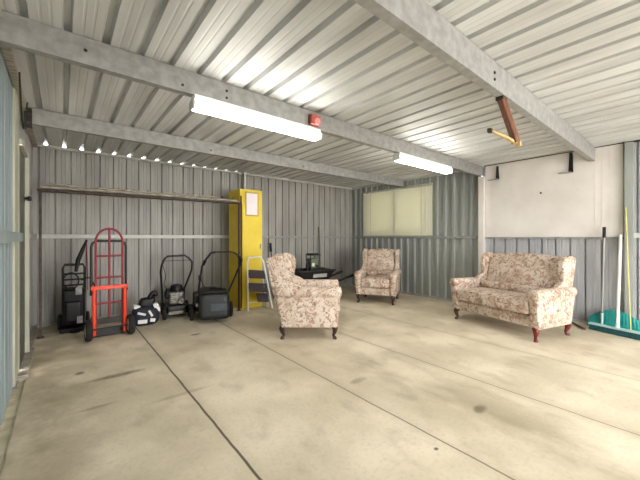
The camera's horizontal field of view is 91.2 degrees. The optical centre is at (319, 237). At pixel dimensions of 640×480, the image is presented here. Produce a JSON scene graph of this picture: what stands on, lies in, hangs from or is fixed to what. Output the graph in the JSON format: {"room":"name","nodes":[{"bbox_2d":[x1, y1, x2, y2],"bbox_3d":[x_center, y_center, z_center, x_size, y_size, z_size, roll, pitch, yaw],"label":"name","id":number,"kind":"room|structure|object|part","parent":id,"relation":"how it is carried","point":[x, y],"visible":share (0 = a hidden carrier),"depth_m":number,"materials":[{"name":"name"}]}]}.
{"room":"garage","nodes":[
{"label":"garage","id":0,"kind":"room"},
{"bbox_2d":[0,47,31,424],"bbox_3d":[-1.389,0.037,1.162,0.020,2.725,8.559,0,0,-39],"label":"wall","id":1,"kind":"structure","parent":0,"point":[6,387],"depth_m":2.37,"materials":[{"name":"grey metal"}]},
{"bbox_2d":[0,230,22,242],"bbox_3d":[-0.660,-0.005,0.338,0.055,0.075,6.360,0,0,-39],"label":"trim","id":2,"kind":"structure","parent":1,"relation":"attached to","point":[5,236],"depth_m":2.10,"materials":[{"name":"grey metal"}]},
{"bbox_2d":[0,381,24,476],"bbox_3d":[-0.700,1.340,0.363,0.110,0.090,6.450,0,0,-39],"label":"trim","id":3,"kind":"structure","parent":1,"relation":"attached to","point":[6,428],"depth_m":2.21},
{"bbox_2d":[0,7,36,146],"bbox_3d":[-1.342,-1.295,1.168,0.050,0.040,8.409,0,0,-39],"label":"trim","id":4,"kind":"structure","parent":1,"relation":"attached to","point":[7,52],"depth_m":2.47,"materials":[{"name":"grey metal"}]},
{"bbox_2d":[18,72,27,128],"bbox_3d":[-2.554,-1.116,2.696,0.023,0.336,0.717,0,0,-39],"label":"cable","id":5,"kind":"object","parent":1,"relation":"hanging from","point":[19,73],"visible":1,"depth_m":2.60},
{"bbox_2d":[19,139,31,368],"bbox_3d":[-2.990,0.170,3.167,0.085,2.170,0.680,0,0,-39],"label":"door","id":6,"kind":"structure","parent":1,"relation":"in","point":[25,198],"depth_m":3.35,"materials":[{"name":"beige paint"}]},
{"bbox_2d":[17,347,34,381],"bbox_3d":[-3.011,1.300,3.149,0.170,0.120,0.930,0,0,-39],"label":"trim","id":7,"kind":"structure","parent":1,"relation":"attached to","point":[24,370],"depth_m":3.04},
{"bbox_2d":[24,108,31,129],"bbox_3d":[-2.970,-1.210,3.193,0.060,0.200,0.105,0,0,-39],"label":"bracket","id":8,"kind":"object","parent":1,"relation":"attached to","point":[28,124],"visible":0.77,"depth_m":3.16,"materials":[{"name":"metal"}]},
{"bbox_2d":[30,326,36,347],"bbox_3d":[-3.616,1.266,3.933,0.050,0.030,1.249,0,0,-39],"label":"trim","id":9,"kind":"structure","parent":1,"relation":"attached to","point":[34,329],"depth_m":4.01,"materials":[{"name":"grey metal"}]},
{"bbox_2d":[30,233,36,238],"bbox_3d":[-3.637,-0.017,3.954,0.050,0.060,1.229,0,0,-39],"label":"trim","id":10,"kind":"structure","parent":1,"relation":"attached to","point":[32,236],"depth_m":3.86,"materials":[{"name":"metal"}]},
{"bbox_2d":[32,146,351,326],"bbox_3d":[-1.614,-0.025,6.475,6.482,2.609,0.034,0,0,-39],"label":"wall","id":11,"kind":"structure","parent":0,"point":[289,208],"depth_m":5.43,"materials":[{"name":"metal"}]},
{"bbox_2d":[37,234,228,238],"bbox_3d":[-2.881,-0.017,5.372,3.005,0.062,0.055,0,0,-39],"label":"trim","id":12,"kind":"structure","parent":11,"relation":"attached to","point":[44,236],"depth_m":5.02,"materials":[{"name":"metal"}]},
{"bbox_2d":[35,283,352,327],"bbox_3d":[-1.583,1.260,6.452,6.352,0.045,0.035,0,0,-39],"label":"trim","id":13,"kind":"structure","parent":11,"relation":"attached to","point":[53,323],"depth_m":4.92,"materials":[{"name":"metal"}]},
{"bbox_2d":[37,144,351,189],"bbox_3d":[-1.582,-1.313,6.451,6.402,0.034,0.040,0,0,-39],"label":"trim","id":14,"kind":"structure","parent":11,"relation":"attached to","point":[38,145],"depth_m":5.54,"materials":[{"name":"metal"}]},
{"bbox_2d":[262,236,353,237],"bbox_3d":[-0.409,-0.012,7.405,3.357,0.045,0.055,0,0,-39],"label":"trim","id":15,"kind":"structure","parent":11,"relation":"attached to","point":[262,236],"depth_m":7.44,"materials":[{"name":"metal"}]},
{"bbox_2d":[0,285,639,479],"bbox_3d":[1.109,1.340,3.216,6.554,0.120,8.559,0,0,-39],"label":"floor","id":16,"kind":"structure","parent":0,"point":[407,389],"depth_m":2.46,"materials":[{"name":"concrete"}]},
{"bbox_2d":[12,84,18,389],"bbox_3d":[-2.712,-0.013,2.767,0.070,2.585,0.375,0,0,-39],"label":"steel post","id":17,"kind":"object","parent":16,"relation":"on","point":[15,101],"visible":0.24,"depth_m":2.69,"materials":[{"name":"beige metal"}]},
{"bbox_2d":[57,240,93,333],"bbox_3d":[-3.383,0.654,4.369,0.442,1.253,0.469,0,0,-36],"label":"washer","id":18,"kind":"object","parent":16,"relation":"on","point":[72,319],"visible":0.91,"depth_m":4.29,"materials":[{"name":"black plastic"}]},
{"bbox_3d":[-3.468,0.574,4.418,0.273,0.424,0.046,0,0,-36],"label":"handle","id":19,"kind":"part","parent":18,"relation":"part of","materials":[{"name":"black metal"}]},
{"bbox_3d":[-3.312,0.726,4.306,0.071,0.114,0.012,0,0,-36],"label":"label plate","id":20,"kind":"part","parent":18,"relation":"part of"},
{"bbox_3d":[-3.290,1.122,4.297,0.063,0.099,0.012,0,0,-36],"label":"label plate","id":21,"kind":"part","parent":18,"relation":"part of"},
{"bbox_2d":[84,228,134,341],"bbox_3d":[-2.738,0.575,4.071,0.537,1.406,0.453,0,0,-41],"label":"hand truck","id":22,"kind":"object","parent":16,"relation":"on","point":[91,331],"visible":1,"depth_m":4.05,"materials":[{"name":"orange paint"}]},
{"bbox_3d":[-2.826,0.925,3.922,0.044,0.610,0.042,0,0,-41],"label":"rail","id":23,"kind":"part","parent":22,"relation":"part of","materials":[{"name":"red metal"}]},
{"bbox_3d":[-2.743,0.380,4.076,0.406,0.700,0.030,0,0,-41],"label":"handle","id":24,"kind":"part","parent":22,"relation":"part of","materials":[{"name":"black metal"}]},
{"bbox_3d":[-2.822,1.222,4.166,0.360,0.104,0.200,0,0,-41],"label":"toe plate","id":25,"kind":"part","parent":22,"relation":"part of","materials":[{"name":"black metal"}]},
{"bbox_3d":[-2.723,1.065,4.053,0.360,0.075,0.030,0,0,-41],"label":"axle plate","id":26,"kind":"part","parent":22,"relation":"part of","materials":[{"name":"metal"}]},
{"bbox_3d":[-2.579,0.925,4.140,0.044,0.610,0.042,0,0,-41],"label":"rail","id":27,"kind":"part","parent":22,"relation":"part of","materials":[{"name":"red metal"}]},
{"bbox_2d":[36,183,241,338],"bbox_3d":[-2.508,0.286,4.767,2.694,1.988,0.130,0,0,-35],"label":"rack","id":28,"kind":"object","parent":16,"relation":"on","point":[40,191],"visible":0.92,"depth_m":4.27,"materials":[{"name":"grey metal"}]},
{"bbox_2d":[40,188,201,199],"bbox_3d":[-2.611,-0.648,4.747,2.435,0.049,0.044,0,0,-35],"label":"rod","id":29,"kind":"object","parent":28,"relation":"on","point":[40,188],"visible":0.18,"depth_m":4.49,"materials":[{"name":"brown metal"}]},
{"bbox_2d":[40,186,236,201],"bbox_3d":[-2.504,-0.644,4.719,2.566,0.044,0.038,0,0,-35],"label":"rod","id":30,"kind":"object","parent":28,"relation":"on","point":[41,187],"visible":1,"depth_m":4.54,"materials":[{"name":"grey metal"}]},
{"bbox_2d":[46,183,216,197],"bbox_3d":[-2.625,-0.682,4.640,2.174,0.032,0.026,0,0,-35],"label":"rod","id":31,"kind":"object","parent":30,"relation":"on","point":[46,183],"visible":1,"depth_m":4.50,"materials":[{"name":"grey metal"}]},
{"bbox_3d":[-2.509,-0.606,4.766,2.668,0.026,0.130,0,0,-35],"label":"rail","id":32,"kind":"part","parent":28,"relation":"part of","materials":[{"name":"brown metal"}]},
{"bbox_2d":[132,290,160,325],"bbox_3d":[-2.572,1.038,4.634,0.367,0.499,0.268,0,0,-35],"label":"tool bag","id":33,"kind":"object","parent":16,"relation":"on","point":[146,312],"visible":0.94,"depth_m":4.57,"materials":[{"name":"blue fabric"}]},
{"bbox_3d":[-2.510,0.872,4.687,0.164,0.168,0.060,0,0,-35],"label":"handle","id":34,"kind":"part","parent":33,"relation":"part of","materials":[{"name":"black plastic"}]},
{"bbox_3d":[-2.451,1.039,4.692,0.103,0.123,0.120,0,0,-35],"label":"panel","id":35,"kind":"part","parent":33,"relation":"part of","materials":[{"name":"white fabric"}]},
{"bbox_2d":[160,254,192,319],"bbox_3d":[-2.340,0.780,5.135,0.505,1.000,0.580,0,0,-30],"label":"push mower","id":36,"kind":"object","parent":16,"relation":"on","point":[176,303],"visible":0.96,"depth_m":5.04,"materials":[{"name":"black metal"}]},
{"bbox_3d":[-2.476,0.920,5.096,0.090,0.130,0.160,0,0,-30],"label":"fuel tank","id":37,"kind":"part","parent":36,"relation":"part of","materials":[{"name":"black plastic"}]},
{"bbox_3d":[-2.261,1.180,4.927,0.220,0.050,0.020,0,0,-30],"label":"plate","id":38,"kind":"part","parent":36,"relation":"part of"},
{"bbox_2d":[190,251,242,320],"bbox_3d":[-1.674,0.743,5.041,0.782,1.074,0.887,0,0,-22],"label":"lawn mower","id":39,"kind":"object","parent":16,"relation":"on","point":[211,303],"depth_m":4.69,"materials":[{"name":"black plastic"}]},
{"bbox_3d":[-1.667,0.825,4.875,0.410,0.035,0.300,0,0,-22],"label":"catcher lid","id":40,"kind":"part","parent":39,"relation":"part of","materials":[{"name":"black plastic"}]},
{"bbox_3d":[-1.498,1.030,4.650,0.240,0.108,0.030,0,0,-22],"label":"catcher panel","id":41,"kind":"part","parent":39,"relation":"part of","materials":[{"name":"grey plastic"}]},
{"bbox_3d":[-1.573,0.564,4.924,0.670,0.717,0.211,0,0,-22],"label":"handle","id":42,"kind":"part","parent":39,"relation":"part of","materials":[{"name":"black metal"}]},
{"bbox_2d":[242,173,245,188],"bbox_3d":[-1.550,-0.013,6.395,0.062,2.585,0.125,0,0,-39],"label":"steel post","id":43,"kind":"object","parent":16,"relation":"on","point":[243,174],"visible":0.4,"depth_m":6.36,"materials":[{"name":"grey metal"}]},
{"bbox_2d":[229,189,261,309],"bbox_3d":[-1.386,0.205,5.859,0.443,2.150,0.518,0,0,-39],"label":"locker","id":44,"kind":"object","parent":16,"relation":"on","point":[251,200],"visible":0.85,"depth_m":5.68,"materials":[{"name":"yellow metal"}]},
{"bbox_3d":[-1.229,0.305,5.687,0.393,1.810,0.020,0,0,-39],"label":"door","id":45,"kind":"part","parent":44,"relation":"part of","materials":[{"name":"yellow paint"}]},
{"bbox_2d":[247,256,272,310],"bbox_3d":[-1.084,0.807,5.612,0.473,0.950,0.189,0,0,-35],"label":"step ladder","id":46,"kind":"object","parent":16,"relation":"on","point":[254,287],"visible":1,"depth_m":5.59,"materials":[{"name":"white metal"}]},
{"bbox_2d":[266,253,341,339],"bbox_3d":[-0.202,0.752,4.277,0.949,1.063,0.824,0,0,0],"label":"wingback armchair","id":47,"kind":"object","parent":16,"relation":"on","point":[300,302],"visible":1,"depth_m":3.89,"materials":[{"name":"fabric"}]},
{"bbox_3d":[-0.570,0.687,4.278,0.213,0.856,0.720,0,0,0],"label":"panel","id":48,"kind":"part","parent":47,"relation":"part of","materials":[{"name":"fabric"}]},
{"bbox_3d":[-0.467,1.179,3.967,0.084,0.209,0.105,0,0,37],"label":"leg","id":49,"kind":"part","parent":47,"relation":"part of","materials":[{"name":"brown wood"}]},
{"bbox_3d":[-0.149,0.865,3.938,0.830,0.500,0.144,0,0,0],"label":"arm","id":50,"kind":"part","parent":47,"relation":"part of","materials":[{"name":"fabric"}]},
{"bbox_3d":[-0.148,0.865,4.617,0.830,0.500,0.144,0,0,0],"label":"arm","id":51,"kind":"part","parent":47,"relation":"part of","materials":[{"name":"fabric"}]},
{"bbox_3d":[0.178,1.179,3.967,0.084,0.209,0.105,0,0,-37],"label":"leg","id":52,"kind":"part","parent":47,"relation":"part of","materials":[{"name":"brown wood"}]},
{"bbox_2d":[318,227,320,266],"bbox_3d":[-0.004,0.510,7.597,0.040,1.544,0.187,0,0,-22],"label":"stake","id":53,"kind":"object","parent":16,"relation":"on","point":[318,227],"visible":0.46,"depth_m":7.62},
{"bbox_2d":[294,267,353,281],"bbox_3d":[-0.047,0.971,6.696,1.658,0.618,0.624,0,0,-30],"label":"wheelbarrow","id":54,"kind":"object","parent":16,"relation":"on","point":[322,272],"visible":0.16,"depth_m":6.49,"materials":[{"name":"black plastic"}]},
{"bbox_2d":[306,258,308,270],"bbox_3d":[-0.263,0.678,6.465,0.060,0.500,0.060,0,0,-39],"label":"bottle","id":55,"kind":"object","parent":54,"relation":"in","point":[307,263],"visible":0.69,"depth_m":6.45,"materials":[{"name":"black plastic"}]},
{"bbox_2d":[306,253,320,270],"bbox_3d":[-0.142,0.628,6.663,0.330,0.595,0.330,0,0,-30],"label":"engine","id":56,"kind":"object","parent":54,"relation":"in","point":[313,262],"visible":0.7,"depth_m":6.58,"materials":[{"name":"black metal"}]},
{"bbox_3d":[-0.154,0.541,6.645,0.170,0.220,0.160,0,0,-30],"label":"casing","id":57,"kind":"part","parent":56,"relation":"part of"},
{"bbox_2d":[294,267,335,278],"bbox_3d":[-0.175,0.806,6.621,0.951,0.288,0.678,0,0,-39],"label":"tray","id":58,"kind":"object","parent":54,"relation":"on","point":[322,273],"depth_m":6.44,"materials":[{"name":"black plastic"}]},
{"bbox_3d":[0.091,0.945,6.551,1.493,0.337,0.109,0,0,-21],"label":"handle","id":59,"kind":"part","parent":54,"relation":"part of","materials":[{"name":"black metal"}]},
{"bbox_2d":[354,248,400,304],"bbox_3d":[1.209,0.759,6.439,0.834,1.048,0.949,0,0,21],"label":"wingback armchair","id":60,"kind":"object","parent":16,"relation":"on","point":[379,274],"visible":1,"depth_m":6.37,"materials":[{"name":"fabric"}]},
{"bbox_3d":[0.867,0.885,6.510,0.144,0.460,0.829,0,0,21],"label":"arm","id":61,"kind":"part","parent":60,"relation":"part of","materials":[{"name":"fabric"}]},
{"bbox_3d":[1.191,1.045,6.392,0.700,0.150,0.690,0,0,21],"label":"seat frame","id":62,"kind":"part","parent":60,"relation":"part of","materials":[{"name":"fabric"}]},
{"bbox_2d":[361,275,389,287],"bbox_3d":[1.156,0.864,6.298,0.560,0.187,0.620,0,0,21],"label":"seat cushion","id":63,"kind":"object","parent":60,"relation":"on","point":[367,281],"depth_m":6.04,"materials":[{"name":"fabric"}]},
{"bbox_3d":[1.309,0.618,6.707,0.650,0.765,0.292,0,0,21],"label":"backrest","id":64,"kind":"part","parent":60,"relation":"part of","materials":[{"name":"fabric"}]},
{"bbox_3d":[1.513,0.885,6.268,0.144,0.460,0.829,0,0,21],"label":"arm","id":65,"kind":"part","parent":60,"relation":"part of","materials":[{"name":"fabric"}]},
{"bbox_2d":[478,176,484,273],"bbox_3d":[2.997,0.075,5.812,0.094,2.410,0.125,0,0,-39],"label":"steel post","id":66,"kind":"object","parent":16,"relation":"on","point":[481,180],"visible":0.49,"depth_m":5.78,"materials":[{"name":"grey metal"}]},
{"bbox_2d":[449,252,576,342],"bbox_3d":[2.750,0.759,4.550,0.949,1.048,1.364,0,0,-24],"label":"sofa","id":67,"kind":"object","parent":16,"relation":"on","point":[537,292],"visible":1,"depth_m":4.33,"materials":[{"name":"fabric"}]},
{"bbox_3d":[2.157,1.179,4.934,0.105,0.209,0.084,0,0,29],"label":"leg","id":68,"kind":"part","parent":67,"relation":"part of","materials":[{"name":"brown wood"}]},
{"bbox_3d":[2.449,0.878,5.083,0.830,0.475,0.144,0,0,-24],"label":"arm","id":69,"kind":"part","parent":67,"relation":"part of","materials":[{"name":"fabric"}]},
{"bbox_2d":[457,287,529,313],"bbox_3d":[2.613,0.864,4.487,0.620,0.187,1.090,0,0,-24],"label":"seat cushion","id":70,"kind":"object","parent":67,"relation":"on","point":[516,301],"depth_m":4.36,"materials":[{"name":"fabric"}]},
{"bbox_3d":[2.704,1.045,4.529,0.690,0.150,1.230,0,0,-24],"label":"seat frame","id":71,"kind":"part","parent":67,"relation":"part of","materials":[{"name":"fabric"}]},
{"bbox_3d":[3.012,0.618,4.669,0.290,0.765,1.126,0,0,-24],"label":"backrest","id":72,"kind":"part","parent":67,"relation":"part of","materials":[{"name":"fabric"}]},
{"bbox_3d":[2.650,1.179,3.850,0.084,0.209,0.105,0,0,13],"label":"leg","id":73,"kind":"part","parent":67,"relation":"part of","materials":[{"name":"brown wood"}]},
{"bbox_3d":[2.953,0.878,3.972,0.830,0.475,0.144,0,0,-24],"label":"arm","id":74,"kind":"part","parent":67,"relation":"part of","materials":[{"name":"fabric"}]},
{"bbox_3d":[3.237,1.179,4.117,0.105,0.209,0.084,0,0,29],"label":"leg","id":75,"kind":"part","parent":67,"relation":"part of","materials":[{"name":"brown wood"}]},
{"bbox_2d":[586,227,639,331],"bbox_3d":[4.082,0.558,4.348,0.128,1.419,0.590,0,0,-39],"label":"rake","id":76,"kind":"object","parent":16,"relation":"on","point":[601,318],"visible":0.66,"depth_m":4.40,"materials":[{"name":"teal plastic"}]},
{"bbox_2d":[588,234,639,339],"bbox_3d":[4.057,0.616,4.189,0.406,1.321,0.620,0,0,-24],"label":"push broom","id":77,"kind":"object","parent":16,"relation":"on","point":[616,330],"visible":1,"depth_m":4.19,"materials":[{"name":"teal plastic"}]},
{"bbox_3d":[4.047,0.560,4.242,0.394,1.210,0.037,0,0,-41],"label":"handle","id":78,"kind":"part","parent":77,"relation":"part of","materials":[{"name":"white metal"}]},
{"bbox_2d":[625,208,630,329],"bbox_3d":[4.137,0.430,4.209,0.017,1.682,0.188,0,0,28],"label":"handle","id":79,"kind":"object","parent":16,"relation":"on","point":[625,208],"visible":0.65,"depth_m":4.21,"materials":[{"name":"yellow wood"}]},
{"bbox_2d":[624,141,633,318],"bbox_3d":[4.248,-0.013,4.307,0.112,2.585,0.112,0,0,-39],"label":"steel post","id":80,"kind":"object","parent":16,"relation":"on","point":[628,146],"visible":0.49,"depth_m":4.27,"materials":[{"name":"grey metal"}]},
{"bbox_2d":[0,0,639,187],"bbox_3d":[1.198,-1.352,3.111,6.652,0.042,8.884,0,0,-39],"label":"ceiling","id":81,"kind":"structure","parent":0,"point":[336,59],"depth_m":2.57,"materials":[{"name":"metal"}]},
{"bbox_2d":[28,107,403,186],"bbox_3d":[-0.535,-1.245,5.202,6.312,0.160,0.075,0,0,-39],"label":"roof beam","id":82,"kind":"structure","parent":81,"relation":"attached to","point":[43,118],"depth_m":4.13,"materials":[{"name":"metal"}]},
{"bbox_2d":[0,10,482,175],"bbox_3d":[0.519,-1.236,3.810,6.452,0.177,0.075,0,0,-39],"label":"roof beam","id":83,"kind":"structure","parent":81,"relation":"attached to","point":[17,32],"depth_m":2.39,"materials":[{"name":"metal"}]},
{"bbox_2d":[189,94,321,141],"bbox_3d":[-0.524,-1.091,2.936,1.320,0.108,0.124,0,0,-39],"label":"ceiling light","id":84,"kind":"object","parent":83,"relation":"attached to","point":[198,103],"visible":1,"depth_m":2.81,"materials":[{"name":"white plastic"}]},
{"bbox_2d":[308,114,320,126],"bbox_3d":[-0.054,-1.220,3.259,0.128,0.105,0.068,0,0,-39],"label":"alarm box","id":85,"kind":"object","parent":83,"relation":"attached to","point":[313,120],"visible":1,"depth_m":3.24,"materials":[{"name":"red plastic"}]},
{"bbox_2d":[392,152,452,173],"bbox_3d":[1.561,-1.091,4.651,1.400,0.108,0.124,0,0,-39],"label":"ceiling light","id":86,"kind":"object","parent":83,"relation":"attached to","point":[400,157],"visible":1,"depth_m":4.51,"materials":[{"name":"white plastic"}]},
{"bbox_2d":[353,0,594,161],"bbox_3d":[1.582,-1.225,2.612,6.292,0.200,0.075,0,0,-39],"label":"roof beam","id":87,"kind":"structure","parent":81,"relation":"attached to","point":[416,20],"depth_m":2.10,"materials":[{"name":"metal"}]},
{"bbox_2d":[487,95,521,146],"bbox_3d":[1.476,-0.928,2.521,0.277,0.403,0.094,0,0,-4],"label":"bar","id":88,"kind":"object","parent":87,"relation":"hanging from","point":[513,137],"visible":1,"depth_m":2.49,"materials":[{"name":"metal"}]},
{"bbox_3d":[1.484,-0.799,2.508,0.222,0.128,0.038,0,0,-1],"label":"arm","id":89,"kind":"part","parent":88,"relation":"part of","materials":[{"name":"gold metal"}]},
{"bbox_2d":[352,141,639,328],"bbox_3d":[3.569,-0.025,5.226,0.070,2.609,8.539,0,0,-39],"label":"wall","id":90,"kind":"structure","parent":0,"point":[427,266],"depth_m":6.12,"materials":[{"name":"grey metal"}]},
{"bbox_2d":[353,284,451,301],"bbox_3d":[1.936,1.260,7.166,0.050,0.040,3.249,0,0,-39],"label":"baseboard","id":91,"kind":"structure","parent":90,"relation":"attached to","point":[402,292],"depth_m":6.72,"materials":[{"name":"metal"}]},
{"bbox_2d":[352,171,460,189],"bbox_3d":[1.936,-1.313,7.178,0.040,0.034,3.339,0,0,-39],"label":"trim","id":92,"kind":"structure","parent":90,"relation":"attached to","point":[453,171],"depth_m":6.91,"materials":[{"name":"metal"}]},
{"bbox_2d":[386,185,432,235],"bbox_3d":[1.806,-0.590,7.402,0.060,1.110,1.910,0,0,-39],"label":"window","id":93,"kind":"structure","parent":90,"relation":"in","point":[428,185],"depth_m":6.65,"materials":[{"name":"beige paint"}]},
{"bbox_2d":[363,183,432,236],"bbox_3d":[1.739,-0.592,7.348,0.044,1.130,1.955,0,0,-39],"label":"blind","id":94,"kind":"object","parent":93,"relation":"attached to","point":[405,211],"visible":1,"depth_m":7.24,"materials":[{"name":"beige fabric"}]},
{"bbox_3d":[1.742,-1.135,7.350,0.036,0.045,1.955,0,0,-39],"label":"head rail","id":95,"kind":"part","parent":94,"relation":"part of","materials":[{"name":"beige paint"}]},
{"bbox_3d":[1.742,-0.037,7.350,0.020,0.020,1.955,0,0,-39],"label":"rail","id":96,"kind":"part","parent":94,"relation":"part of","materials":[{"name":"beige paint"}]},
{"bbox_3d":[2.265,-0.610,6.680,0.008,1.010,0.007,0,0,-39],"label":"cord","id":97,"kind":"part","parent":94,"relation":"part of","materials":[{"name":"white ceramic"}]},
{"bbox_2d":[352,236,477,238],"bbox_3d":[1.929,-0.005,7.173,0.055,0.050,3.269,0,0,-39],"label":"trim","id":98,"kind":"structure","parent":90,"relation":"attached to","point":[401,237],"depth_m":6.68,"materials":[{"name":"metal"}]},
{"bbox_2d":[485,237,623,238],"bbox_3d":[3.654,0.008,5.077,0.050,0.030,1.900,0,0,-39],"label":"trim","id":99,"kind":"structure","parent":90,"relation":"attached to","point":[485,237],"depth_m":5.00,"materials":[{"name":"metal"}]},
{"bbox_2d":[486,143,622,236],"bbox_3d":[3.622,-0.663,5.064,0.078,1.302,1.840,0,0,-39],"label":"board","id":100,"kind":"object","parent":99,"relation":"on","point":[529,198],"depth_m":4.95,"materials":[{"name":"white paint"}]},
{"bbox_3d":[3.125,-1.159,5.652,0.058,0.242,0.180,0,0,-39],"label":"wall bracket","id":101,"kind":"part","parent":100,"relation":"part of","materials":[{"name":"metal"}]},
{"bbox_3d":[3.180,-1.163,5.620,0.012,0.235,0.060,0,0,-39],"label":"plate","id":102,"kind":"part","parent":100,"relation":"part of","materials":[{"name":"black plastic"}]},
{"bbox_3d":[3.792,-1.149,4.841,0.058,0.312,0.180,0,0,-39],"label":"wall bracket","id":103,"kind":"part","parent":100,"relation":"part of","materials":[{"name":"metal"}]},
{"bbox_3d":[3.847,-1.153,4.809,0.012,0.305,0.060,0,0,-39],"label":"plate","id":104,"kind":"part","parent":100,"relation":"part of","materials":[{"name":"black plastic"}]},
{"bbox_2d":[485,140,639,166],"bbox_3d":[3.925,-1.321,4.782,0.050,0.018,2.700,0,0,-39],"label":"trim","id":105,"kind":"structure","parent":90,"relation":"attached to","point":[634,140],"depth_m":4.91,"materials":[{"name":"metal"}]},
{"bbox_2d":[572,319,587,322],"bbox_3d":[3.852,1.265,4.852,0.035,0.030,2.500,0,0,-39],"label":"trim","id":106,"kind":"structure","parent":90,"relation":"attached to","point":[575,320],"depth_m":4.74,"materials":[{"name":"metal"}]},
{"bbox_2d":[634,233,639,237],"bbox_3d":[4.575,-0.030,3.957,0.055,0.070,0.900,0,0,-39],"label":"trim","id":107,"kind":"structure","parent":90,"relation":"attached to","point":[636,235],"depth_m":4.25,"materials":[{"name":"metal"}]}
]}

